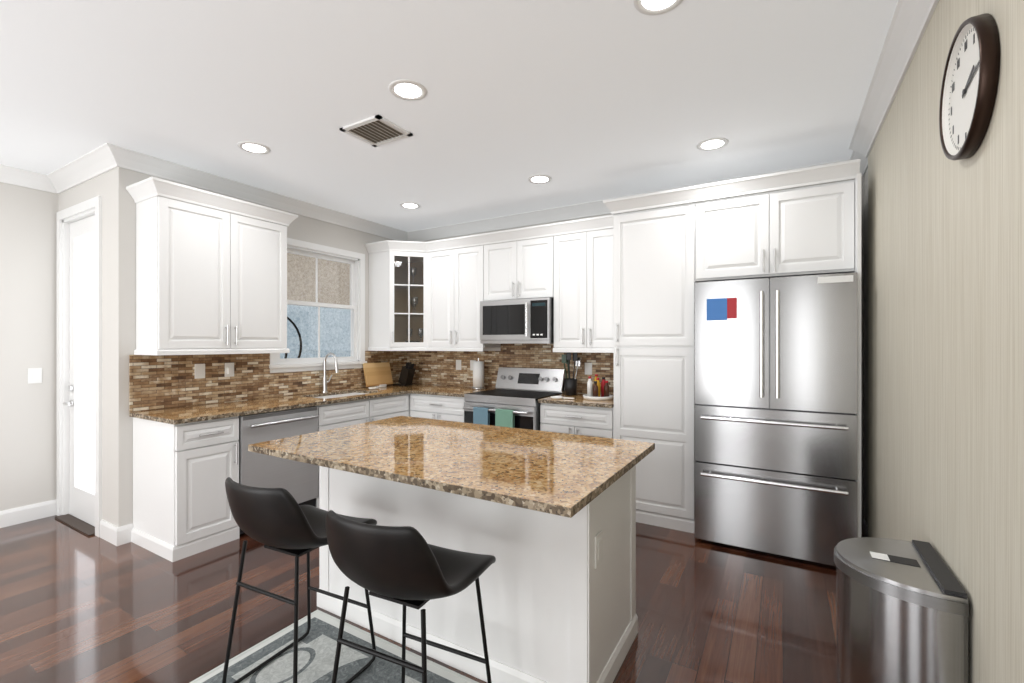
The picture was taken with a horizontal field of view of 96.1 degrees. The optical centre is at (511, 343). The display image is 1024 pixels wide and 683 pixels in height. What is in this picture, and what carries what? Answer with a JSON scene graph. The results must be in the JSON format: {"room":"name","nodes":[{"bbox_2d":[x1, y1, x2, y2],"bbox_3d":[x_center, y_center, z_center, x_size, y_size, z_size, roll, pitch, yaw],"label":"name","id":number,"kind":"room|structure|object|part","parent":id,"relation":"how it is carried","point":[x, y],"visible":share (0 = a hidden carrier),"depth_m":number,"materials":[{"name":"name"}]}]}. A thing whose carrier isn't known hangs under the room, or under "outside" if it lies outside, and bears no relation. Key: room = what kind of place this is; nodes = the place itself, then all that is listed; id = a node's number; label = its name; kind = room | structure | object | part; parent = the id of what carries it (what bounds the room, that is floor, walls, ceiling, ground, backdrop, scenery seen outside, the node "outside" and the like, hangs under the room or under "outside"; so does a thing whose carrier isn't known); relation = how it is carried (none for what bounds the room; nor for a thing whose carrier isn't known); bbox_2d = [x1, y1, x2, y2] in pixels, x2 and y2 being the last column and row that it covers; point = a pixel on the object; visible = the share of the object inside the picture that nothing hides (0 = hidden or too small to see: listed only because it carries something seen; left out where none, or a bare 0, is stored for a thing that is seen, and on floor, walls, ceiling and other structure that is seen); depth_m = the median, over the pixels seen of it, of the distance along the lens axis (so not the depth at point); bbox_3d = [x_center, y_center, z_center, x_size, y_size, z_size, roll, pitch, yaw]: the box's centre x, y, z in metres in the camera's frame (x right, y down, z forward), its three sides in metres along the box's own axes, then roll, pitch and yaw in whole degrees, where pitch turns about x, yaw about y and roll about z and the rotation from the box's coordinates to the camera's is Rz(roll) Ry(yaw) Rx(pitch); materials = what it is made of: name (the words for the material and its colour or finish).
{"room":"kitchen","nodes":[
{"label":"kitchen","id":0,"kind":"room"},
{"bbox_2d":[0,182,58,510],"bbox_3d":[-4.623,0.030,2.358,0.100,2.740,3.370,0,0,31],"label":"wall","id":1,"kind":"structure","parent":0,"point":[28,335],"depth_m":3.63,"materials":[{"name":"white paint"}]},
{"bbox_2d":[28,368,41,383],"bbox_3d":[-3.792,0.255,3.661,0.009,0.120,0.080,0,0,31],"label":"switch plate","id":2,"kind":"object","parent":1,"relation":"attached to","point":[34,375],"visible":1,"depth_m":3.66,"materials":[{"name":"white plastic"}]},
{"bbox_2d":[59,170,110,522],"bbox_3d":[-3.294,0.030,3.600,1.130,2.740,0.120,0,0,31],"label":"wall","id":3,"kind":"structure","parent":0,"point":[99,185],"depth_m":3.31,"materials":[{"name":"white paint"}]},
{"bbox_2d":[55,196,101,536],"bbox_3d":[-3.324,0.165,3.588,0.850,2.470,0.170,0,0,31],"label":"door","id":4,"kind":"structure","parent":3,"relation":"attached to","point":[79,362],"depth_m":3.66,"materials":[{"name":"white wood"}]},
{"bbox_2d":[111,167,406,526],"bbox_3d":[-2.037,0.030,4.502,0.120,2.740,2.950,0,0,31],"label":"wall","id":5,"kind":"structure","parent":0,"point":[123,271],"depth_m":3.24,"materials":[{"name":"white paint"}]},
{"bbox_2d":[134,179,241,350],"bbox_3d":[-2.402,-0.530,3.427,0.338,1.140,0.528,0,0,31],"label":"upper cabinet","id":6,"kind":"object","parent":5,"relation":"attached to","point":[210,309],"depth_m":3.27,"materials":[{"name":"white wood"}]},
{"bbox_2d":[242,200,289,350],"bbox_3d":[-2.192,-0.530,3.783,0.338,1.140,0.527,0,0,31],"label":"upper cabinet","id":7,"kind":"object","parent":5,"relation":"attached to","point":[264,243],"depth_m":3.74,"materials":[{"name":"white wood"}]},
{"bbox_2d":[269,238,366,372],"bbox_3d":[-1.941,-0.358,4.625,0.160,1.247,1.104,0,0,31],"label":"window","id":8,"kind":"structure","parent":5,"relation":"in","point":[356,306],"depth_m":4.73,"materials":[{"name":"white"}]},
{"bbox_2d":[0,499,867,545],"bbox_3d":[-1.381,1.337,2.206,5.640,0.125,6.000,0,0,31],"label":"baseboard","id":9,"kind":"structure","parent":5,"relation":"attached to","point":[114,534],"depth_m":3.52,"materials":[{"name":"white wood"}]},
{"bbox_2d":[0,0,938,241],"bbox_3d":[-1.427,-1.284,2.129,5.640,0.112,6.220,0,0,31],"label":"crown molding","id":10,"kind":"structure","parent":5,"relation":"attached to","point":[910,20],"depth_m":3.49,"materials":[{"name":"white wood"}]},
{"bbox_2d":[386,247,425,342],"bbox_3d":[-1.120,-0.505,5.009,0.304,0.982,0.304,0,0,31],"label":"upper cabinet","id":11,"kind":"object","parent":0,"relation":"attached to","point":[405,271],"depth_m":5.05,"materials":[{"name":"white wood"}]},
{"bbox_2d":[0,515,861,682],"bbox_3d":[-1.389,1.440,2.223,6.210,0.080,6.420,0,0,31],"label":"floor","id":12,"kind":"structure","parent":0,"point":[76,606],"depth_m":2.42,"materials":[{"name":"brown wood"}]},
{"bbox_2d":[131,415,241,561],"bbox_3d":[-2.321,0.958,3.287,0.618,0.885,0.409,0,0,31],"label":"base cabinet","id":13,"kind":"object","parent":12,"relation":"on","point":[181,509],"depth_m":3.10,"materials":[{"name":"white wood"}]},
{"bbox_2d":[130,383,445,426],"bbox_3d":[-1.716,0.500,4.287,0.647,0.030,2.787,0,0,31],"label":"countertop","id":14,"kind":"structure","parent":13,"relation":"on","point":[200,412],"depth_m":3.58,"materials":[{"name":"brown stone"}]},
{"bbox_2d":[322,353,337,390],"bbox_3d":[-1.775,0.286,4.557,0.225,0.397,0.111,0,0,31],"label":"faucet","id":15,"kind":"object","parent":14,"relation":"on","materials":[{"name":"silver metal"}]},
{"bbox_2d":[310,391,369,398],"bbox_3d":[-1.640,0.617,4.448,0.445,0.227,0.703,0,0,31],"label":"sink","id":16,"kind":"object","parent":14,"relation":"in","point":[336,393],"depth_m":4.64,"materials":[{"name":"silver metal"}]},
{"bbox_2d":[363,362,392,386],"bbox_3d":[-1.482,0.348,5.144,0.125,0.270,0.370,0,0,31],"label":"cutting board","id":17,"kind":"object","parent":14,"relation":"on","point":[379,374],"visible":0.98,"depth_m":5.12,"materials":[{"name":"brown wood"}]},
{"bbox_2d":[393,362,414,385],"bbox_3d":[-1.251,0.350,5.356,0.246,0.267,0.130,0,0,31],"label":"knife block","id":18,"kind":"object","parent":14,"relation":"on","point":[407,374],"visible":1,"depth_m":5.30,"materials":[{"name":"black wood"}]},
{"bbox_2d":[190,609,478,682],"bbox_3d":[-0.661,1.395,1.794,1.240,0.008,0.700,0,0,31],"label":"rug","id":19,"kind":"object","parent":12,"relation":"on","point":[317,645],"visible":0.86,"depth_m":2.01,"materials":[{"name":"grey fabric"}]},
{"bbox_2d":[222,477,376,682],"bbox_3d":[-0.878,0.955,1.917,0.466,0.869,0.497,0,0,31],"label":"stool","id":20,"kind":"object","parent":19,"relation":"on","point":[281,520],"visible":0.9,"depth_m":1.72,"materials":[{"name":"black leather"}]},
{"bbox_3d":[-0.880,0.668,1.911,0.467,0.309,0.504,0,0,26],"label":"seat","id":21,"kind":"part","parent":20,"relation":"part of","materials":[{"name":"black leather"}]},
{"bbox_2d":[326,510,495,682],"bbox_3d":[-0.344,0.954,1.560,0.454,0.867,0.483,0,0,25],"label":"stool","id":22,"kind":"object","parent":19,"relation":"on","point":[408,566],"visible":1,"depth_m":1.37,"materials":[{"name":"black leather"}]},
{"bbox_3d":[-0.344,0.668,1.560,0.467,0.309,0.504,0,0,25],"label":"seat","id":23,"kind":"part","parent":22,"relation":"part of","materials":[{"name":"black leather"}]},
{"bbox_2d":[270,391,409,507],"bbox_3d":[-1.581,0.958,4.482,0.682,0.885,1.116,0,0,31],"label":"base cabinet","id":24,"kind":"object","parent":12,"relation":"on","point":[347,412],"depth_m":4.25,"materials":[{"name":"white wood"}]},
{"bbox_2d":[238,406,318,534],"bbox_3d":[-2.005,0.953,3.711,0.637,0.855,0.632,0,0,31],"label":"dishwasher","id":25,"kind":"object","parent":24,"relation":"in","point":[298,480],"visible":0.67,"depth_m":3.55,"materials":[{"name":"silver metal"}]},
{"bbox_2d":[410,391,464,421],"bbox_3d":[-0.619,0.958,4.860,0.759,0.885,0.687,0,0,31],"label":"base cabinet","id":26,"kind":"object","parent":12,"relation":"on","point":[438,407],"depth_m":4.62,"materials":[{"name":"white wood"}]},
{"bbox_2d":[418,387,495,394],"bbox_3d":[-0.588,0.500,4.865,0.710,0.030,0.647,0,0,31],"label":"countertop","id":27,"kind":"structure","parent":26,"relation":"on","point":[429,390],"depth_m":4.76,"materials":[{"name":"brown stone"}]},
{"bbox_2d":[471,358,485,389],"bbox_3d":[-0.357,0.319,4.911,0.150,0.330,0.150,0,0,31],"label":"paper towel holder","id":28,"kind":"object","parent":27,"relation":"on","point":[478,374],"visible":1,"depth_m":4.86,"materials":[{"name":"white paper"}]},
{"bbox_2d":[313,464,637,682],"bbox_3d":[-0.215,0.958,2.344,1.536,0.886,0.646,0,0,31],"label":"kitchen island","id":29,"kind":"object","parent":12,"relation":"on","point":[547,519],"depth_m":1.91,"materials":[{"name":"white wood"}]},
{"bbox_2d":[248,416,654,519],"bbox_3d":[-0.284,0.499,2.227,1.670,0.030,1.030,0,0,31],"label":"island countertop","id":30,"kind":"structure","parent":29,"relation":"on","point":[550,473],"depth_m":1.96,"materials":[{"name":"brown stone"}]},
{"bbox_2d":[463,367,565,430],"bbox_3d":[0.021,0.826,4.429,0.760,1.147,0.737,0,0,31],"label":"range","id":31,"kind":"object","parent":12,"relation":"on","point":[512,398],"visible":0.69,"depth_m":4.30,"materials":[{"name":"silver metal"}]},
{"bbox_2d":[540,403,613,438],"bbox_3d":[0.682,0.958,4.134,0.660,0.885,0.617,0,0,31],"label":"base cabinet","id":32,"kind":"object","parent":12,"relation":"on","point":[587,421],"depth_m":3.85,"materials":[{"name":"white wood"}]},
{"bbox_2d":[538,391,613,406],"bbox_3d":[0.673,0.500,4.121,0.658,0.030,0.647,0,0,31],"label":"countertop","id":33,"kind":"structure","parent":32,"relation":"on","point":[578,401],"depth_m":3.90,"materials":[{"name":"brown stone"}]},
{"bbox_2d":[551,396,573,398],"bbox_3d":[0.440,0.476,4.035,0.218,0.014,0.116,0,0,31],"label":"spoon rest","id":34,"kind":"object","parent":33,"relation":"on","point":[557,397],"visible":1,"depth_m":4.01,"materials":[{"name":"white ceramic"}]},
{"bbox_2d":[562,352,579,394],"bbox_3d":[0.555,0.279,4.350,0.154,0.410,0.120,0,0,31],"label":"utensil crock","id":35,"kind":"object","parent":33,"relation":"on","point":[570,386],"visible":0.98,"depth_m":4.32,"materials":[{"name":"black ceramic"}]},
{"bbox_2d":[583,374,612,399],"bbox_3d":[0.753,0.379,4.036,0.260,0.209,0.260,0,0,31],"label":"turntable","id":36,"kind":"object","parent":33,"relation":"on","point":[598,390],"visible":1,"depth_m":4.00,"materials":[{"name":"white plastic"}]},
{"bbox_2d":[610,187,697,532],"bbox_3d":[1.233,0.130,3.809,0.620,2.540,0.617,0,0,31],"label":"tall cabinet","id":37,"kind":"object","parent":12,"relation":"on","point":[654,252],"depth_m":3.52,"materials":[{"name":"white wood"}]},
{"bbox_2d":[694,272,856,565],"bbox_3d":[1.859,0.485,3.308,0.925,1.830,0.812,0,0,31],"label":"refrigerator","id":38,"kind":"object","parent":12,"relation":"on","point":[775,415],"visible":0.96,"depth_m":2.98,"materials":[{"name":"silver metal"}]},
{"bbox_2d":[834,537,968,682],"bbox_3d":[1.304,1.070,1.622,0.335,0.660,0.443,0,0,31],"label":"trash can","id":39,"kind":"object","parent":12,"relation":"on","point":[902,611],"visible":1,"depth_m":1.48,"materials":[{"name":"silver metal"}]},
{"bbox_2d":[0,0,897,231],"bbox_3d":[-1.389,-1.380,2.223,6.210,0.080,6.420,0,0,31],"label":"ceiling","id":40,"kind":"structure","parent":0,"point":[581,101],"depth_m":2.45,"materials":[{"name":"white paint"}]},
{"bbox_2d":[237,141,270,153],"bbox_3d":[-1.765,-1.338,3.152,0.199,0.005,0.199,0,0,-14],"label":"recessed light","id":41,"kind":"object","parent":40,"relation":"in","point":[257,148],"depth_m":3.14,"materials":[{"name":"white plastic"}]},
{"bbox_2d":[339,114,412,146],"bbox_3d":[-0.854,-1.332,2.905,0.340,0.016,0.290,0,0,31],"label":"ceiling vent","id":42,"kind":"object","parent":40,"relation":"in","point":[376,130],"visible":0.96,"depth_m":2.89,"materials":[{"name":"white metal"}]},
{"bbox_2d":[389,79,426,100],"bbox_3d":[-0.550,-1.338,2.436,0.199,0.005,0.199,0,0,-14],"label":"recessed light","id":43,"kind":"object","parent":40,"relation":"in","point":[406,88],"depth_m":2.42,"materials":[{"name":"white"}]},
{"bbox_2d":[400,202,420,208],"bbox_3d":[-0.988,-1.338,4.470,0.199,0.005,0.199,0,0,-14],"label":"recessed light","id":44,"kind":"object","parent":40,"relation":"in","point":[410,205],"depth_m":4.46,"materials":[{"name":"white plastic"}]},
{"bbox_2d":[528,175,551,183],"bbox_3d":[0.227,-1.338,3.754,0.199,0.005,0.199,0,0,-14],"label":"recessed light","id":45,"kind":"object","parent":40,"relation":"in","point":[535,179],"depth_m":3.75,"materials":[{"name":"white"}]},
{"bbox_2d":[633,0,682,14],"bbox_3d":[0.570,-1.338,1.776,0.199,0.005,0.199,0,0,-14],"label":"recessed light","id":46,"kind":"object","parent":40,"relation":"in","point":[654,5],"depth_m":1.82,"materials":[{"name":"white plastic"}]},
{"bbox_2d":[697,137,728,150],"bbox_3d":[1.347,-1.338,3.095,0.199,0.005,0.199,0,0,-14],"label":"recessed light","id":47,"kind":"object","parent":40,"relation":"in","point":[714,143],"depth_m":3.09,"materials":[{"name":"white plastic"}]},
{"bbox_2d":[407,176,863,533],"bbox_3d":[0.702,0.030,4.542,4.760,2.740,0.100,0,0,31],"label":"wall","id":48,"kind":"structure","parent":0,"point":[862,347],"depth_m":3.38,"materials":[{"name":"white paint"}]},
{"bbox_2d":[422,247,457,346],"bbox_3d":[-0.686,-0.480,5.085,0.468,1.040,0.366,0,0,31],"label":"upper cabinet","id":49,"kind":"object","parent":48,"relation":"attached to","point":[441,266],"depth_m":4.94,"materials":[{"name":"white wood"}]},
{"bbox_2d":[458,243,505,346],"bbox_3d":[-0.364,-0.480,4.912,0.490,1.040,0.337,0,0,31],"label":"upper cabinet","id":50,"kind":"object","parent":48,"relation":"attached to","point":[473,262],"depth_m":4.75,"materials":[{"name":"white wood"}]},
{"bbox_2d":[490,239,521,300],"bbox_3d":[-0.011,-0.715,4.704,0.447,0.570,0.337,0,0,31],"label":"upper cabinet","id":51,"kind":"object","parent":48,"relation":"attached to","point":[505,258],"depth_m":4.54,"materials":[{"name":"white wood"}]},
{"bbox_2d":[522,235,553,298],"bbox_3d":[0.276,-0.715,4.535,0.447,0.570,0.337,0,0,31],"label":"upper cabinet","id":52,"kind":"object","parent":48,"relation":"attached to","point":[538,253],"depth_m":4.36,"materials":[{"name":"white wood"}]},
{"bbox_2d":[480,297,553,343],"bbox_3d":[0.099,-0.211,4.562,0.760,0.422,0.439,0,0,31],"label":"microwave","id":53,"kind":"object","parent":52,"relation":"attached to","point":[523,321],"visible":1,"depth_m":4.38,"materials":[{"name":"silver metal"}]},
{"bbox_2d":[546,227,593,350],"bbox_3d":[0.610,-0.480,4.339,0.445,1.040,0.337,0,0,31],"label":"upper cabinet","id":54,"kind":"object","parent":48,"relation":"attached to","point":[573,253],"depth_m":4.17,"materials":[{"name":"white wood"}]},
{"bbox_2d":[594,227,609,350],"bbox_3d":[0.870,-0.480,4.185,0.388,1.040,0.337,0,0,31],"label":"upper cabinet","id":55,"kind":"object","parent":48,"relation":"attached to","point":[601,237],"depth_m":4.04,"materials":[{"name":"white wood"}]},
{"bbox_2d":[698,172,781,281],"bbox_3d":[1.731,-0.800,3.516,0.534,0.680,0.617,0,0,31],"label":"upper cabinet","id":56,"kind":"object","parent":48,"relation":"attached to","point":[740,238],"depth_m":3.23,"materials":[{"name":"white wood"}]},
{"bbox_2d":[782,159,857,276],"bbox_3d":[2.091,-0.800,3.304,0.529,0.680,0.617,0,0,31],"label":"upper cabinet","id":57,"kind":"object","parent":48,"relation":"attached to","point":[820,222],"depth_m":2.99,"materials":[{"name":"white wood"}]},
{"bbox_2d":[864,0,1023,682],"bbox_3d":[1.033,0.030,0.680,0.130,2.740,6.220,0,0,31],"label":"wall","id":58,"kind":"structure","parent":0,"point":[943,355],"depth_m":1.51,"materials":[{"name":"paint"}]},
{"bbox_2d":[939,13,999,159],"bbox_3d":[1.331,-0.740,1.352,0.035,0.380,0.380,0,0,31],"label":"clock","id":59,"kind":"object","parent":58,"relation":"attached to","point":[969,86],"visible":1,"depth_m":1.32,"materials":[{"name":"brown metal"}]},
{"label":"outside","id":60,"kind":"structure","parent":0,"visible":0},
{"bbox_2d":[280,253,349,358],"bbox_3d":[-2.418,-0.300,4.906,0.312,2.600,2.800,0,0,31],"label":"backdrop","id":61,"kind":"structure","parent":60,"point":[332,299],"depth_m":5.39,"materials":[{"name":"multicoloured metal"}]}
]}

